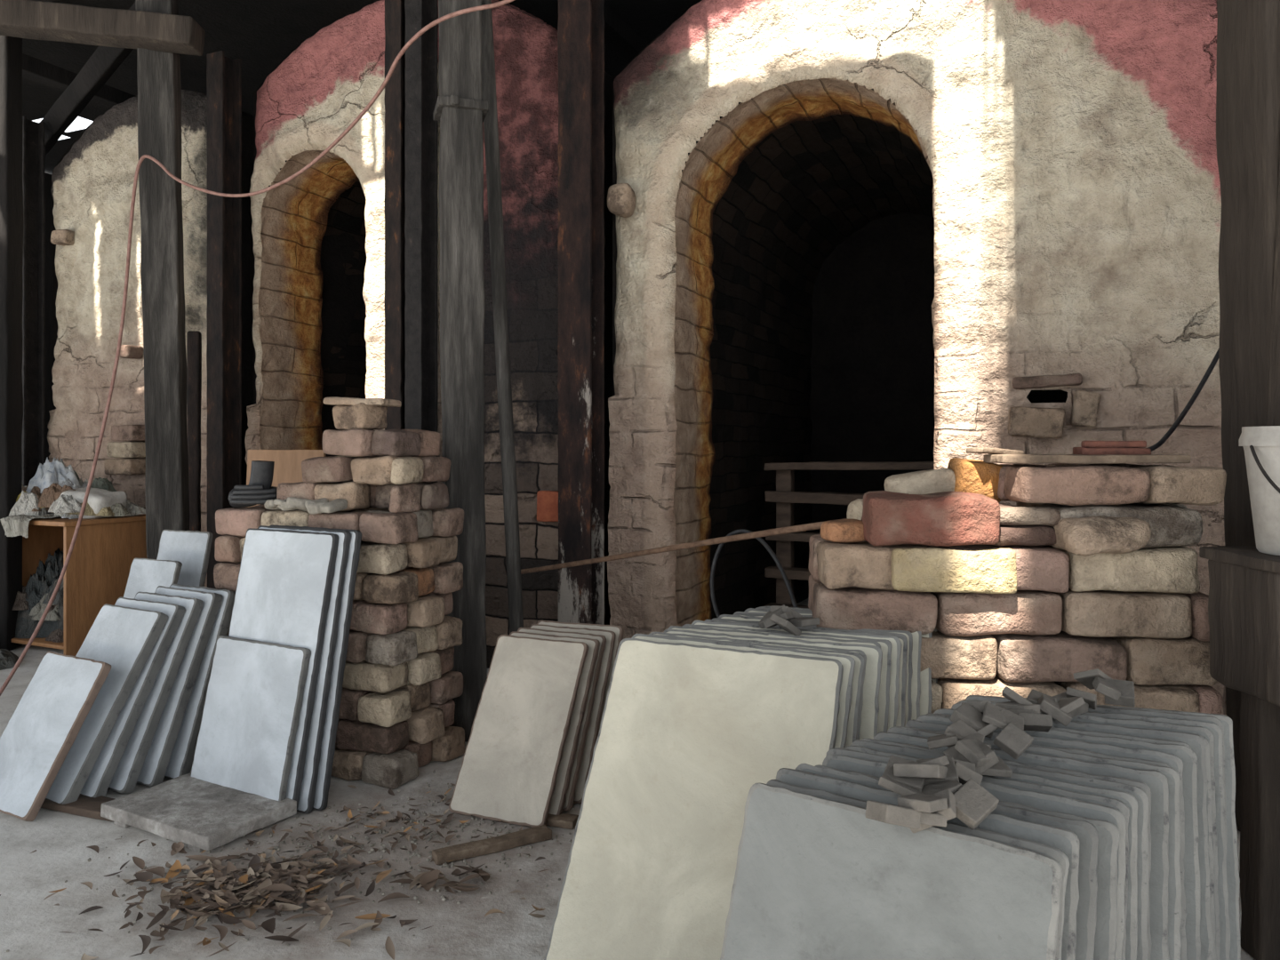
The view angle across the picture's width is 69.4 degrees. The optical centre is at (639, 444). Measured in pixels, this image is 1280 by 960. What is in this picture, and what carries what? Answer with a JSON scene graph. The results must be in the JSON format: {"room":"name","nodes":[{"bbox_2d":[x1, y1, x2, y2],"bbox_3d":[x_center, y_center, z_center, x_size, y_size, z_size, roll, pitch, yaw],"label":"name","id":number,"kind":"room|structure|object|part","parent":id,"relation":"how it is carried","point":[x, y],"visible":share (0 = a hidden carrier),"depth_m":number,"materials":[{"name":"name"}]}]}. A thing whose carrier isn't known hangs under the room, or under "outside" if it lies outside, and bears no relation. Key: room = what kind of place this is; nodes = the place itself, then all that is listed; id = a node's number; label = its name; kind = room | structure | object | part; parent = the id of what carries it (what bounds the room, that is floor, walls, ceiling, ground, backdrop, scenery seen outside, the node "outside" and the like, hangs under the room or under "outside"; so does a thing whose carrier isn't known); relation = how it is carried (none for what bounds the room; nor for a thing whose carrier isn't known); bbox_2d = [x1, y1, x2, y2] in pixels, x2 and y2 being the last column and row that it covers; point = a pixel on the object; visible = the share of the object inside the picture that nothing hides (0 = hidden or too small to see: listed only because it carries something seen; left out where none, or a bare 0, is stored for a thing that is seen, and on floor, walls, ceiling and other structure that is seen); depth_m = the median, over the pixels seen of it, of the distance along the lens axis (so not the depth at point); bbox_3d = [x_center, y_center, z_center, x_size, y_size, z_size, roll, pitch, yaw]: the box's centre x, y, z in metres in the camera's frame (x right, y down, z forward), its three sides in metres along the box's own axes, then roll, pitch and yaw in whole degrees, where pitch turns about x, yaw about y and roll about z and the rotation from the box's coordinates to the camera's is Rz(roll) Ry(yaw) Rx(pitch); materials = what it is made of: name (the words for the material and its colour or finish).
{"room":"pottery kiln shed","nodes":[
{"label":"pottery kiln shed","id":0,"kind":"room"},
{"bbox_2d":[44,172,53,463],"bbox_3d":[-6.182,-0.790,7.622,0.031,3.580,4.309,0,0,24],"label":"wall","id":1,"kind":"structure","parent":0,"point":[49,200],"depth_m":8.80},
{"bbox_2d":[40,1,136,153],"bbox_3d":[-3.001,-2.052,5.100,1.472,0.712,1.091,0,0,0],"label":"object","id":2,"kind":"structure","parent":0,"point":[106,60],"depth_m":5.15,"materials":[{"name":"black wood"}]},
{"bbox_2d":[0,0,514,695],"bbox_3d":[-1.286,-0.321,3.510,2.387,2.608,0.550,0,0,17],"label":"hanging cable","id":3,"kind":"object","parent":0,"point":[430,25],"visible":1,"depth_m":3.77,"materials":[{"name":"brown rubber"}]},
{"bbox_2d":[22,0,647,108],"bbox_3d":[-1.778,-2.415,3.511,11.003,0.294,8.002,0,0,24],"label":"roof","id":4,"kind":"structure","parent":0,"point":[619,36],"depth_m":5.65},
{"bbox_2d":[22,0,702,174],"bbox_3d":[-1.956,-2.600,3.481,11.700,0.001,9.000,0,0,24],"label":"ceiling","id":5,"kind":"structure","parent":0,"point":[261,34],"depth_m":5.87,"materials":[{"name":"wood"}]},
{"bbox_2d":[0,597,1254,959],"bbox_3d":[-1.000,1.000,4.000,16.000,0.001,14.000,0,0,0],"label":"floor","id":6,"kind":"structure","parent":0,"point":[30,925],"depth_m":2.09,"materials":[{"name":"concrete"}]},
{"bbox_2d":[0,648,19,670],"bbox_3d":[-3.181,0.918,4.220,0.780,0.164,0.380,0,0,17],"label":"heap","id":7,"kind":"object","parent":6,"relation":"on","point":[8,660],"visible":0.95,"depth_m":4.16,"materials":[{"name":"grey stone"}]},
{"bbox_2d":[0,34,23,650],"bbox_3d":[-3.120,-0.700,4.500,0.162,3.404,0.150,0,0,-8],"label":"post","id":8,"kind":"object","parent":6,"relation":"on","point":[12,119],"visible":0.89,"depth_m":4.47,"materials":[{"name":"black wood"}]},
{"bbox_2d":[21,115,45,486],"bbox_3d":[-3.486,-0.425,5.274,0.104,2.853,0.124,0,0,24],"label":"wooden post","id":9,"kind":"object","parent":6,"relation":"on","point":[33,290],"visible":0.47,"depth_m":5.29,"materials":[{"name":"black wood"}]},
{"bbox_2d":[40,793,115,821],"bbox_3d":[-1.750,0.988,2.619,0.968,0.024,0.425,0,0,0],"label":"batten","id":10,"kind":"object","parent":6,"relation":"on","point":[84,805],"depth_m":2.51,"materials":[{"name":"brown wood"}]},
{"bbox_2d":[10,512,147,655],"bbox_3d":[-3.171,0.679,4.771,1.340,0.641,0.490,0,0,24],"label":"base cabinet","id":11,"kind":"object","parent":6,"relation":"on","point":[97,573],"visible":0.34,"depth_m":4.45,"materials":[{"name":"brown wood"}]},
{"bbox_2d":[12,547,63,642],"bbox_3d":[-3.132,0.726,4.714,1.084,0.428,0.394,0,0,19],"label":"heap","id":12,"kind":"object","parent":11,"relation":"in","point":[31,604],"visible":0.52,"depth_m":4.50,"materials":[{"name":"grey stone"}]},
{"bbox_2d":[0,470,145,537],"bbox_3d":[-3.162,0.328,4.725,1.392,0.386,0.511,0,0,26],"label":"heap","id":13,"kind":"object","parent":11,"relation":"on","point":[29,506],"visible":0.56,"depth_m":4.49,"materials":[{"name":"grey stone"}]},
{"bbox_2d":[25,456,80,493],"bbox_3d":[-2.955,0.151,4.675,0.221,0.178,0.216,0,0,22],"label":"plastic bag","id":14,"kind":"object","parent":13,"relation":"on","point":[49,473],"visible":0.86,"depth_m":4.63,"materials":[{"name":"white plastic"}]},
{"bbox_2d":[58,486,127,519],"bbox_3d":[-2.696,0.289,4.558,0.275,0.160,0.203,0,0,16],"label":"bag","id":15,"kind":"object","parent":11,"relation":"on","point":[100,499],"visible":0.62,"depth_m":4.49,"materials":[{"name":"white plastic"}]},
{"bbox_2d":[0,584,235,821],"bbox_3d":[-1.562,0.725,2.727,0.392,0.547,0.582,0,0,30],"label":"leaning slab","id":16,"kind":"object","parent":6,"relation":"on","point":[120,713],"visible":0.92,"depth_m":2.68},
{"bbox_2d":[47,89,253,587],"bbox_3d":[-2.223,-0.459,6.247,1.450,2.942,2.870,0,0,24],"label":"brick kiln","id":17,"kind":"object","parent":6,"relation":"on","point":[92,180],"visible":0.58,"depth_m":5.11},
{"bbox_2d":[136,0,188,559],"bbox_3d":[-2.166,-0.702,4.199,0.220,3.405,0.163,0,0,-14],"label":"post","id":18,"kind":"object","parent":6,"relation":"on","point":[158,85],"visible":0.76,"depth_m":4.14,"materials":[{"name":"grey wood"}]},
{"bbox_2d":[0,0,205,55],"bbox_3d":[-2.600,-1.861,4.065,1.310,0.237,0.148,0,0,-1],"label":"tie beam","id":19,"kind":"structure","parent":18,"relation":"attached to","point":[26,19],"depth_m":4.01,"materials":[{"name":"brown wood"}]},
{"bbox_2d":[122,529,213,599],"bbox_3d":[-1.896,0.674,3.609,0.300,0.649,0.333,0,0,25],"label":"slabs","id":20,"kind":"object","parent":6,"relation":"on","point":[182,558],"visible":0.38,"depth_m":3.67},
{"bbox_2d":[186,329,202,531],"bbox_3d":[-2.233,0.214,4.631,0.068,1.571,0.070,0,0,-13],"label":"stake","id":21,"kind":"object","parent":6,"relation":"on","point":[194,355],"visible":0.56,"depth_m":4.61,"materials":[{"name":"black wood"}]},
{"bbox_2d":[99,773,297,852],"bbox_3d":[-1.171,0.974,2.455,0.444,0.054,0.274,0,0,29],"label":"slab","id":22,"kind":"object","parent":6,"relation":"on","point":[199,814],"visible":0.95,"depth_m":2.40,"materials":[{"name":"grey concrete"}]},
{"bbox_2d":[206,50,241,590],"bbox_3d":[-2.090,-0.475,4.648,0.115,2.952,0.125,0,0,25],"label":"wooden post","id":23,"kind":"object","parent":6,"relation":"on","point":[224,74],"visible":0.73,"depth_m":4.62,"materials":[{"name":"black wood"}]},
{"bbox_2d":[0,780,548,959],"bbox_3d":[-0.824,0.977,2.257,1.316,0.045,1.078,0,0,0],"label":"leaf litter","id":24,"kind":"object","parent":6,"relation":"on","point":[229,890],"visible":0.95,"depth_m":2.05,"materials":[{"name":"brown plant"}]},
{"bbox_2d":[190,525,361,815],"bbox_3d":[-1.040,0.620,2.632,0.444,0.756,0.244,0,0,29],"label":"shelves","id":25,"kind":"object","parent":6,"relation":"on","point":[271,710],"visible":0.82,"depth_m":2.59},
{"bbox_2d":[246,449,325,506],"bbox_3d":[-1.360,0.510,3.500,0.361,0.979,0.072,0,0,20],"label":"plywood sheet","id":26,"kind":"object","parent":6,"relation":"on","point":[288,468],"visible":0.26,"depth_m":3.52,"materials":[{"name":"brown wood"}]},
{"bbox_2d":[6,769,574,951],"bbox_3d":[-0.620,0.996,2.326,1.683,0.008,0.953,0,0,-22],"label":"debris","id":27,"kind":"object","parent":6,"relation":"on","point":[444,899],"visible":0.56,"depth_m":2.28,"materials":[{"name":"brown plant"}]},
{"bbox_2d":[215,396,464,789],"bbox_3d":[-0.969,0.428,2.978,0.746,1.149,0.385,0,0,25],"label":"pile","id":28,"kind":"object","parent":6,"relation":"on","point":[397,709],"visible":0.56,"depth_m":2.79,"materials":[{"name":"beige brick"}]},
{"bbox_2d":[228,460,277,508],"bbox_3d":[-1.216,0.129,2.940,0.209,0.154,0.113,0,0,24],"label":"hose","id":29,"kind":"object","parent":28,"relation":"on","point":[260,490],"visible":0.8,"depth_m":2.91,"materials":[{"name":"black rubber"}]},
{"bbox_2d":[263,495,346,515],"bbox_3d":[-1.029,0.186,2.843,0.318,0.059,0.110,0,0,30],"label":"rubble","id":30,"kind":"object","parent":28,"relation":"on","point":[291,502],"visible":1,"depth_m":2.79,"materials":[{"name":"grey stone"}]},
{"bbox_2d":[384,0,405,430],"bbox_3d":[-1.081,-0.725,4.185,0.094,3.451,0.124,0,0,24],"label":"wooden post","id":31,"kind":"object","parent":6,"relation":"on","point":[395,25],"visible":0.41,"depth_m":4.13,"materials":[{"name":"black wood"}]},
{"bbox_2d":[404,0,438,483],"bbox_3d":[-0.976,-0.725,4.127,0.094,3.452,0.124,0,0,24],"label":"wooden post","id":32,"kind":"object","parent":6,"relation":"on","point":[420,65],"visible":0.62,"depth_m":4.09,"materials":[{"name":"black wood"}]},
{"bbox_2d":[244,0,614,668],"bbox_3d":[-0.648,-0.535,5.578,2.030,3.170,2.803,0,0,24],"label":"brick kiln","id":33,"kind":"object","parent":6,"relation":"on","point":[318,236],"visible":0.32,"depth_m":4.38,"materials":[{"name":"beige paint"}]},
{"bbox_2d":[433,0,488,741],"bbox_3d":[-0.615,-0.751,3.178,0.171,3.507,0.188,0,0,-18],"label":"post","id":34,"kind":"object","parent":6,"relation":"on","point":[460,111],"visible":0.79,"depth_m":3.12,"materials":[{"name":"brown wood"}]},
{"bbox_2d":[481,0,523,632],"bbox_3d":[-0.501,-0.350,3.336,0.193,2.703,0.060,0,0,8],"label":"pole","id":35,"kind":"object","parent":6,"relation":"on","point":[492,164],"visible":0.79,"depth_m":3.31,"materials":[{"name":"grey wood"}]},
{"bbox_2d":[432,813,578,864],"bbox_3d":[-0.342,0.986,2.324,0.283,0.027,0.338,0,0,17],"label":"wooden stick","id":36,"kind":"object","parent":6,"relation":"on","point":[466,850],"visible":0.69,"depth_m":2.28,"materials":[{"name":"brown wood"}]},
{"bbox_2d":[449,620,623,827],"bbox_3d":[-0.281,0.773,2.647,0.321,0.450,0.466,0,0,24],"label":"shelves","id":37,"kind":"object","parent":6,"relation":"on","point":[528,754],"visible":0.92,"depth_m":2.56,"materials":[{"name":"beige stone"}]},
{"bbox_2d":[557,0,604,624],"bbox_3d":[-0.242,-0.725,3.808,0.154,3.451,0.133,0,0,24],"label":"wooden post","id":38,"kind":"object","parent":6,"relation":"on","point":[580,145],"visible":0.82,"depth_m":3.76,"materials":[{"name":"black wood"}]},
{"bbox_2d":[544,607,939,959],"bbox_3d":[0.267,0.693,1.857,0.529,0.610,0.986,0,0,35],"label":"slabs","id":39,"kind":"object","parent":6,"relation":"on","point":[699,714],"visible":0.59,"depth_m":1.69},
{"bbox_2d":[710,528,798,617],"bbox_3d":[0.427,0.623,2.529,0.522,0.760,0.078,0,0,38],"label":"power cable","id":40,"kind":"object","parent":6,"relation":"on","point":[764,543],"visible":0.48,"depth_m":2.64,"materials":[{"name":"rubber"}]},
{"bbox_2d":[764,461,933,608],"bbox_3d":[1.031,0.539,4.314,0.895,0.926,0.171,0,0,24],"label":"wooden rack","id":41,"kind":"object","parent":6,"relation":"on","point":[785,496],"visible":0.28,"depth_m":4.39,"materials":[{"name":"brown wood"}]},
{"bbox_2d":[607,0,1226,714],"bbox_3d":[1.659,-0.440,4.504,2.740,2.980,2.877,0,0,24],"label":"kiln","id":42,"kind":"object","parent":6,"relation":"on","point":[844,230],"visible":0.7,"depth_m":3.64,"materials":[{"name":"beige paint"}]},
{"bbox_2d":[1008,373,1101,439],"bbox_3d":[1.415,-0.129,3.269,0.336,0.220,0.427,0,0,0],"label":"vent","id":43,"kind":"object","parent":42,"relation":"attached to","point":[1072,411],"depth_m":3.12,"materials":[{"name":"stone"}]},
{"bbox_2d":[1147,349,1218,450],"bbox_3d":[1.559,-0.163,2.706,0.632,0.401,0.053,0,0,-26],"label":"cable","id":44,"kind":"object","parent":42,"relation":"hanging from","point":[1215,359],"visible":0.65,"depth_m":2.74,"materials":[{"name":"black rubber"}]},
{"bbox_2d":[720,695,1240,959],"bbox_3d":[0.500,0.714,1.262,0.420,0.570,0.993,0,0,44],"label":"slabs","id":45,"kind":"object","parent":6,"relation":"on","point":[1112,836],"visible":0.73,"depth_m":1.13},
{"bbox_2d":[807,463,1224,713],"bbox_3d":[0.818,0.523,2.094,0.852,0.960,0.360,0,0,6],"label":"pile","id":46,"kind":"object","parent":6,"relation":"on","point":[1116,594],"visible":0.46,"depth_m":1.96,"materials":[{"name":"beige brick"}]},
{"bbox_2d":[520,518,845,574],"bbox_3d":[0.071,0.330,2.865,0.033,0.357,1.862,0,0,-35],"label":"rod","id":47,"kind":"object","parent":46,"relation":"attached to","point":[813,525],"visible":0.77,"depth_m":2.76,"materials":[{"name":"brown wood"}]},
{"bbox_2d":[860,459,1059,593],"bbox_3d":[0.704,0.176,2.080,0.423,0.281,0.280,0,0,0],"label":"bricks","id":48,"kind":"object","parent":46,"relation":"on","point":[970,516],"visible":0.92,"depth_m":1.96},
{"bbox_2d":[966,447,1191,463],"bbox_3d":[0.971,0.024,2.087,0.448,0.036,0.162,0,0,3],"label":"wooden plank","id":49,"kind":"object","parent":46,"relation":"on","point":[996,455],"visible":0.96,"depth_m":2.01,"materials":[{"name":"brown wood"}]},
{"bbox_2d":[1072,440,1151,455],"bbox_3d":[1.053,0.008,2.075,0.155,0.034,0.084,0,0,0],"label":"bricks","id":50,"kind":"object","parent":49,"relation":"on","point":[1125,447],"visible":0.94,"depth_m":2.05,"materials":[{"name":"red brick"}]},
{"bbox_2d":[1198,546,1279,959],"bbox_3d":[1.395,0.602,1.720,0.563,0.800,0.253,0,0,2],"label":"workbench","id":51,"kind":"object","parent":6,"relation":"on","point":[1244,581],"visible":0.99,"depth_m":1.77,"materials":[{"name":"wood"}]},
{"bbox_2d":[1239,425,1279,555],"bbox_3d":[1.255,0.085,1.702,0.262,0.236,0.263,0,0,0],"label":"plastic bucket","id":52,"kind":"object","parent":51,"relation":"on","point":[1261,444],"visible":1,"depth_m":1.70,"materials":[{"name":"plastic"}]},
{"bbox_3d":[1.255,0.075,1.642,0.262,0.147,0.141,0,0,0],"label":"handle","id":53,"kind":"part","parent":52,"relation":"part of","materials":[{"name":"metal"}]},
{"bbox_2d":[1216,0,1279,834],"bbox_3d":[1.638,-0.749,2.319,0.298,3.507,0.242,0,0,-7],"label":"post","id":54,"kind":"object","parent":6,"relation":"on","point":[1248,59],"visible":0.61,"depth_m":2.32,"materials":[{"name":"black wood"}]}
]}

